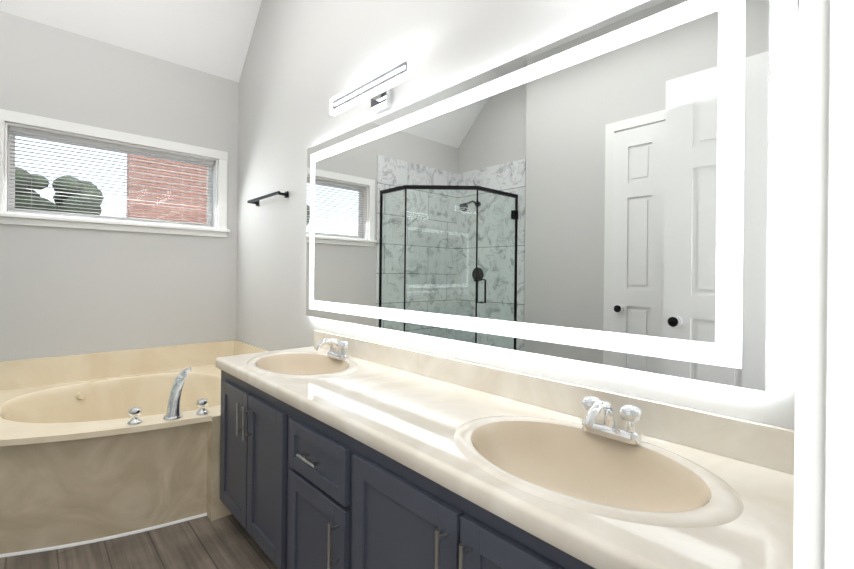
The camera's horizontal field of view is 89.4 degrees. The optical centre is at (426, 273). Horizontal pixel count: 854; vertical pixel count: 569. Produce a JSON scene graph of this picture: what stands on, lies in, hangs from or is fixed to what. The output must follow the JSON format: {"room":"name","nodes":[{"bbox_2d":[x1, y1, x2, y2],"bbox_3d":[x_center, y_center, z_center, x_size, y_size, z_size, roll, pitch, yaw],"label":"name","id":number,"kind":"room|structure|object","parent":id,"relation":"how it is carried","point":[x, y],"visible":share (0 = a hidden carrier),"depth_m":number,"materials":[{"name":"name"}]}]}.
{"room":"bathroom","nodes":[
{"label":"bathroom","id":0,"kind":"room"},
{"bbox_2d":[0,11,238,360],"bbox_3d":[-2.514,-0.546,2.594,2.860,3.480,0.120,1,0,-43],"label":"wall","id":1,"kind":"structure","parent":0,"point":[68,291],"depth_m":2.89,"materials":[{"name":"paint"}]},
{"bbox_2d":[0,109,229,237],"bbox_3d":[-2.080,-0.623,2.965,1.340,0.667,0.162,1,0,-43],"label":"window","id":2,"kind":"structure","parent":1,"relation":"in","point":[219,188],"depth_m":2.87,"materials":[{"name":"white wood"}]},
{"bbox_2d":[9,126,213,225],"bbox_3d":[-2.079,-0.625,2.965,1.140,0.507,0.043,1,0,-43],"label":"window blind","id":3,"kind":"object","parent":2,"relation":"attached to","point":[92,142],"visible":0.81,"depth_m":2.90,"materials":[{"name":"grey plastic"}]},
{"bbox_2d":[0,0,261,81],"bbox_3d":[-1.262,-1.874,1.256,2.860,0.940,3.765,1,0,-43],"label":"ceiling","id":4,"kind":"structure","parent":0,"point":[212,37],"depth_m":2.96,"materials":[{"name":"white paint"}]},
{"bbox_2d":[0,514,277,568],"bbox_3d":[-0.752,1.262,0.667,2.860,0.100,5.365,1,0,-43],"label":"floor","id":5,"kind":"structure","parent":0,"point":[225,542],"depth_m":1.87,"materials":[{"name":"brown wood"}]},
{"bbox_2d":[0,340,267,557],"bbox_3d":[-1.607,0.836,2.475,1.422,0.734,1.298,1,0,-43],"label":"bathtub","id":6,"kind":"object","parent":5,"relation":"on","point":[98,446],"visible":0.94,"depth_m":2.07,"materials":[{"name":"ceramic"}]},
{"bbox_2d":[127,367,208,424],"bbox_3d":[-1.242,0.585,2.086,0.335,0.224,0.115,1,0,-43],"label":"faucet","id":7,"kind":"object","parent":6,"relation":"on","point":[173,416],"depth_m":2.08,"materials":[{"name":"silver metal"}]},
{"bbox_2d":[216,330,793,568],"bbox_3d":[-0.096,0.767,1.470,0.571,0.904,2.214,1,0,-43],"label":"bathroom vanity","id":8,"kind":"object","parent":5,"relation":"on","point":[340,452],"visible":1,"depth_m":1.13,"materials":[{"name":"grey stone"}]},
{"bbox_2d":[314,338,349,359],"bbox_3d":[-0.474,0.361,2.084,0.158,0.100,0.158,1,0,-43],"label":"faucet","id":9,"kind":"object","parent":8,"relation":"on","point":[337,351],"depth_m":2.08,"materials":[{"name":"silver metal"}]},
{"bbox_2d":[581,396,642,444],"bbox_3d":[0.443,0.370,1.093,0.158,0.100,0.158,1,0,-43],"label":"faucet","id":10,"kind":"object","parent":8,"relation":"on","point":[608,429],"depth_m":1.09,"materials":[{"name":"silver metal"}]},
{"bbox_2d":[236,0,798,429],"bbox_3d":[0.273,-0.517,1.598,0.120,3.480,5.125,1,0,-43],"label":"wall","id":11,"kind":"structure","parent":0,"point":[306,61],"depth_m":1.94,"materials":[{"name":"paint"}]},
{"bbox_2d":[247,191,287,205],"bbox_3d":[-1.087,-0.511,2.925,0.069,0.040,0.520,1,0,-43],"label":"towel rail","id":12,"kind":"object","parent":11,"relation":"attached to","point":[252,201],"visible":0.98,"depth_m":2.85,"materials":[{"name":"black metal"}]},
{"bbox_2d":[330,54,414,115],"bbox_3d":[-0.242,-0.825,1.988,0.105,0.114,0.620,1,0,-43],"label":"sconce","id":13,"kind":"object","parent":11,"relation":"attached to","point":[376,88],"visible":1,"depth_m":1.96,"materials":[{"name":"silver metal"}]},
{"bbox_2d":[306,0,770,390],"bbox_3d":[0.030,-0.235,1.734,0.023,0.970,2.130,1,0,-43],"label":"led mirror","id":14,"kind":"object","parent":11,"relation":"attached to","point":[597,193],"visible":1,"depth_m":1.26,"materials":[{"name":"clear glass"}]},
{"bbox_3d":[0.005,-0.521,-0.042,2.500,3.480,0.120,1,0,-43],"label":"wall","id":15,"kind":"structure","parent":0,"visible":0},
{"bbox_2d":[793,0,853,568],"bbox_3d":[-0.036,-0.039,-0.063,1.090,2.515,0.138,1,0,-43],"label":"door frame","id":16,"kind":"structure","parent":15,"relation":"attached to","point":[823,528],"depth_m":0.30,"materials":[{"name":"white wood"}]},
{"label":"outside","id":17,"kind":"structure","parent":0,"visible":0},
{"bbox_2d":[126,154,206,223],"bbox_3d":[-1.626,-1.545,7.000,5.350,6.500,0.200,1,0,-43],"label":"brick wall","id":18,"kind":"structure","parent":17,"point":[170,217],"depth_m":5.37,"materials":[{"name":"brick"}]},
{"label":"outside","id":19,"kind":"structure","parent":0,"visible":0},
{"bbox_2d":[15,167,103,214],"bbox_3d":[-3.768,0.148,4.145,1.068,2.266,0.939,1,0,-43],"label":"tree","id":20,"kind":"object","parent":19,"point":[57,193],"depth_m":4.07,"materials":[{"name":"green plant"}]}
]}

